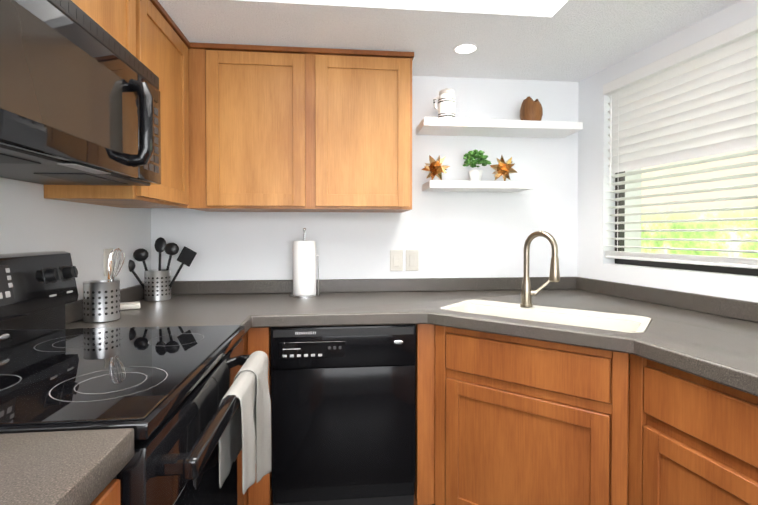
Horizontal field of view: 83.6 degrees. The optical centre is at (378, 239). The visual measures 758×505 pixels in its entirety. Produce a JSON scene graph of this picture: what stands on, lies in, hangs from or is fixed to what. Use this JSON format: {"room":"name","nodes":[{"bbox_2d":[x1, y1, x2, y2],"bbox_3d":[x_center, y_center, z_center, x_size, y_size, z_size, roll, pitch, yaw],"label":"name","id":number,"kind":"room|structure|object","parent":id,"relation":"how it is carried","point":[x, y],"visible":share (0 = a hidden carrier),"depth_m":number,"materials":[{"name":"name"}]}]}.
{"room":"kitchen","nodes":[
{"label":"kitchen","id":0,"kind":"room"},
{"bbox_2d":[0,177,150,299],"bbox_3d":[-1.072,0.164,0.219,0.140,2.140,4.340,0,1,-6],"label":"wall","id":1,"kind":"structure","parent":0,"point":[33,219],"depth_m":1.61,"materials":[{"name":"paint"}]},
{"bbox_2d":[71,0,87,14],"bbox_3d":[-0.914,-0.719,0.870,0.303,0.339,0.441,0,1,-6],"label":"upper cabinet","id":2,"kind":"object","parent":1,"relation":"attached to","point":[82,4],"depth_m":1.14,"materials":[{"name":"brown wood"}]},
{"bbox_2d":[103,248,113,275],"bbox_3d":[-1.158,0.096,1.818,0.009,0.116,0.072,0,1,-6],"label":"electrical outlet plate","id":3,"kind":"object","parent":1,"relation":"attached to","point":[106,252],"visible":0.58,"depth_m":1.80,"materials":[{"name":"beige plastic"}]},
{"bbox_2d":[88,0,139,59],"bbox_3d":[-0.947,-0.724,1.201,0.303,0.339,0.443,0,1,-6],"label":"upper cabinet","id":4,"kind":"object","parent":1,"relation":"attached to","point":[120,18],"depth_m":1.35,"materials":[{"name":"brown wood"}]},
{"bbox_2d":[0,0,160,185],"bbox_3d":[-0.862,-0.362,1.050,0.437,0.373,0.771,0,1,-6],"label":"over-the-range microwave","id":5,"kind":"object","parent":4,"relation":"attached to","point":[79,97],"visible":1,"depth_m":0.99,"materials":[{"name":"black plastic"}]},
{"bbox_2d":[44,0,203,210],"bbox_3d":[-0.963,-0.522,1.693,0.370,0.758,0.530,0,1,-6],"label":"upper cabinet","id":6,"kind":"object","parent":1,"relation":"attached to","point":[165,50],"depth_m":1.75,"materials":[{"name":"brown wood"}]},
{"bbox_2d":[151,76,641,280],"bbox_3d":[0.100,0.131,2.448,2.920,2.140,0.140,0,1,-6],"label":"wall","id":7,"kind":"structure","parent":0,"point":[466,234],"depth_m":2.40,"materials":[{"name":"paint"}]},
{"bbox_2d":[200,43,413,212],"bbox_3d":[-0.375,-0.528,2.124,1.058,0.758,0.387,0,1,-6],"label":"upper cabinet","id":8,"kind":"object","parent":7,"relation":"attached to","point":[253,128],"depth_m":2.01,"materials":[{"name":"brown wood"}]},
{"bbox_2d":[390,250,402,270],"bbox_3d":[0.098,0.116,2.371,0.072,0.116,0.011,0,1,-6],"label":"switch plate","id":9,"kind":"object","parent":7,"relation":"attached to","point":[396,260],"visible":1,"depth_m":2.37,"materials":[{"name":"beige plastic"}]},
{"bbox_2d":[406,250,418,270],"bbox_3d":[0.187,0.115,2.380,0.072,0.116,0.011,0,1,-6],"label":"switch plate","id":10,"kind":"object","parent":7,"relation":"attached to","point":[412,260],"visible":1,"depth_m":2.38,"materials":[{"name":"beige plastic"}]},
{"bbox_2d":[422,180,533,191],"bbox_3d":[0.530,-0.290,2.313,0.560,0.037,0.198,0,1,-6],"label":"shelf","id":11,"kind":"object","parent":7,"relation":"attached to","point":[474,186],"visible":1,"depth_m":2.23,"materials":[{"name":"white paint"}]},
{"bbox_2d":[421,155,449,180],"bbox_3d":[0.300,-0.381,2.250,0.150,0.145,0.155,0,1,-6],"label":"star","id":12,"kind":"object","parent":11,"relation":"on","point":[437,168],"visible":1,"depth_m":2.23,"materials":[{"name":"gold metal"}]},
{"bbox_2d":[463,149,490,180],"bbox_3d":[0.523,-0.397,2.270,0.154,0.176,0.169,0,1,-6],"label":"potted plant","id":13,"kind":"object","parent":11,"relation":"on","point":[470,157],"visible":0.98,"depth_m":2.24,"materials":[{"name":"green plant"}]},
{"bbox_2d":[490,156,517,180],"bbox_3d":[0.671,-0.383,2.287,0.154,0.148,0.155,0,1,-6],"label":"star","id":14,"kind":"object","parent":11,"relation":"on","point":[503,168],"visible":1,"depth_m":2.26,"materials":[{"name":"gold metal"}]},
{"bbox_2d":[416,118,582,137],"bbox_3d":[0.645,-0.607,2.313,0.858,0.040,0.213,0,1,-6],"label":"shelf","id":15,"kind":"object","parent":7,"relation":"attached to","point":[490,128],"visible":1,"depth_m":2.24,"materials":[{"name":"white paint"}]},
{"bbox_2d":[433,88,454,117],"bbox_3d":[0.343,-0.712,2.236,0.118,0.171,0.091,0,1,-6],"label":"mug","id":16,"kind":"object","parent":15,"relation":"on","point":[446,103],"visible":0.92,"depth_m":2.20,"materials":[{"name":"ceramic"}]},
{"bbox_2d":[520,96,542,120],"bbox_3d":[0.819,-0.696,2.284,0.117,0.138,0.118,0,1,-6],"label":"vase","id":17,"kind":"object","parent":15,"relation":"on","point":[531,109],"visible":0.85,"depth_m":2.24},
{"bbox_2d":[158,0,739,81],"bbox_3d":[0.630,-0.914,0.375,3.560,0.050,4.340,0,1,-6],"label":"ceiling","id":18,"kind":"structure","parent":0,"point":[574,40],"depth_m":1.84,"materials":[{"name":"white paint"}]},
{"bbox_2d":[245,0,566,16],"bbox_3d":[0.143,-1.017,0.963,1.330,0.240,1.470,0,1,-6],"label":"ceiling light","id":19,"kind":"object","parent":18,"relation":"in","point":[537,3],"visible":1,"depth_m":1.69,"materials":[{"name":"white plastic"}]},
{"bbox_2d":[452,43,478,54],"bbox_3d":[0.413,-0.911,2.022,0.124,0.004,0.124,0,1,-6],"label":"recessed light","id":20,"kind":"object","parent":18,"relation":"in","point":[465,48],"visible":1,"depth_m":2.01,"materials":[{"name":"white paint"}]},
{"bbox_2d":[577,0,757,301],"bbox_3d":[1.684,0.158,0.605,0.140,2.140,4.700,0,1,-13],"label":"wall","id":21,"kind":"structure","parent":0,"point":[594,236],"depth_m":2.28,"materials":[{"name":"paint"}]},
{"bbox_2d":[615,171,757,275],"bbox_3d":[1.476,-0.341,1.566,0.035,0.960,1.520,0,1,-13],"label":"window","id":22,"kind":"structure","parent":21,"relation":"in","point":[731,270],"depth_m":2.09,"materials":[{"name":"brown metal"}]},
{"bbox_2d":[603,15,757,268],"bbox_3d":[1.409,-0.356,1.550,0.072,0.926,1.516,0,1,-13],"label":"window blind","id":23,"kind":"object","parent":22,"relation":"attached to","point":[699,99],"visible":1,"depth_m":1.83,"materials":[{"name":"white plastic"}]},
{"bbox_3d":[0.549,1.261,0.404,3.720,0.060,4.650,0,1,-6],"label":"floor","id":24,"kind":"structure","parent":0,"visible":0},
{"bbox_2d":[90,479,119,504],"bbox_3d":[-0.710,0.799,0.430,0.617,0.860,0.511,0,1,-6],"label":"base cabinet","id":25,"kind":"object","parent":24,"relation":"on","point":[110,495],"depth_m":0.67,"materials":[{"name":"brown wood"}]},
{"bbox_2d":[0,428,133,504],"bbox_3d":[-0.665,0.311,0.087,0.638,0.122,1.190,0,1,-6],"label":"countertop","id":26,"kind":"structure","parent":25,"relation":"on","point":[56,467],"depth_m":0.60,"materials":[{"name":"grey stone"}]},
{"bbox_2d":[0,251,270,504],"bbox_3d":[-0.700,0.630,1.078,0.764,1.174,0.768,0,1,-6],"label":"stove","id":27,"kind":"object","parent":24,"relation":"on","point":[190,406],"visible":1,"depth_m":1.06,"materials":[{"name":"black metal"}]},
{"bbox_2d":[241,327,269,504],"bbox_3d":[-0.865,0.778,1.871,0.598,0.860,0.828,0,1,-6],"label":"base cabinet","id":28,"kind":"object","parent":24,"relation":"on","point":[255,339],"depth_m":1.71,"materials":[{"name":"brown wood"}]},
{"bbox_2d":[65,277,623,352],"bbox_3d":[-0.221,0.341,1.774,1.860,0.232,1.138,0,1,-6],"label":"countertop","id":29,"kind":"structure","parent":28,"relation":"on","point":[488,305],"depth_m":1.86,"materials":[{"name":"grey stone"}]},
{"bbox_2d":[83,248,124,322],"bbox_3d":[-1.036,0.166,1.605,0.123,0.266,0.160,0,1,-6],"label":"utensil holder","id":30,"kind":"object","parent":29,"relation":"on","point":[101,300],"visible":1,"depth_m":1.54,"materials":[{"name":"metal"}]},
{"bbox_2d":[120,301,139,309],"bbox_3d":[-1.079,0.284,1.834,0.080,0.022,0.080,0,1,-31],"label":"dish","id":31,"kind":"object","parent":29,"relation":"on","point":[128,305],"visible":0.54,"depth_m":1.81,"materials":[{"name":"white ceramic"}]},
{"bbox_2d":[128,237,196,300],"bbox_3d":[-1.061,0.139,2.075,0.345,0.305,0.129,0,1,-6],"label":"utensil holder","id":32,"kind":"object","parent":29,"relation":"on","point":[157,284],"visible":0.98,"depth_m":2.04,"materials":[{"name":"metal"}]},
{"bbox_2d":[289,228,319,297],"bbox_3d":[-0.385,0.115,2.193,0.156,0.351,0.156,0,1,-6],"label":"paper towel holder","id":33,"kind":"object","parent":29,"relation":"on","point":[304,268],"visible":1,"depth_m":2.14,"materials":[{"name":"paper"}]},
{"bbox_2d":[520,231,559,306],"bbox_3d":[0.695,0.128,1.831,0.123,0.335,0.166,0,1,-6],"label":"faucet","id":34,"kind":"object","parent":29,"relation":"on","point":[527,293],"visible":1,"depth_m":1.86,"materials":[{"name":"silver metal"}]},
{"bbox_2d":[271,324,415,504],"bbox_3d":[-0.171,0.775,2.038,0.594,0.856,0.632,0,1,-6],"label":"dishwasher","id":35,"kind":"object","parent":24,"relation":"on","point":[343,408],"visible":0.9,"depth_m":1.74,"materials":[{"name":"black plastic"}]},
{"bbox_2d":[415,324,429,504],"bbox_3d":[0.794,0.841,1.907,1.120,0.733,1.092,0,1,-6],"label":"base cabinet","id":36,"kind":"object","parent":24,"relation":"on","point":[422,421],"depth_m":1.77,"materials":[{"name":"brown wood"}]},
{"bbox_2d":[430,324,629,504],"bbox_3d":[0.515,0.782,1.561,0.519,0.860,0.485,0,1,-6],"label":"base cabinet","id":37,"kind":"object","parent":24,"relation":"on","point":[504,420],"depth_m":1.54,"materials":[{"name":"brown wood"}]},
{"bbox_2d":[630,354,757,504],"bbox_3d":[1.363,0.800,0.323,0.916,0.860,2.339,0,1,-6],"label":"base cabinet","id":38,"kind":"object","parent":24,"relation":"on","point":[694,439],"depth_m":1.16,"materials":[{"name":"brown wood"}]},
{"bbox_2d":[516,277,757,395],"bbox_3d":[1.292,0.355,0.814,0.958,0.232,3.354,0,1,-6],"label":"countertop","id":39,"kind":"structure","parent":38,"relation":"on","point":[712,338],"depth_m":1.46,"materials":[{"name":"grey stone"}]},
{"label":"outside","id":40,"kind":"structure","parent":0,"visible":0},
{"bbox_2d":[641,147,757,257],"bbox_3d":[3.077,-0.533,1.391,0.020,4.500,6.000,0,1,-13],"label":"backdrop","id":41,"kind":"structure","parent":40,"point":[721,224],"depth_m":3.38,"materials":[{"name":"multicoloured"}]}
]}

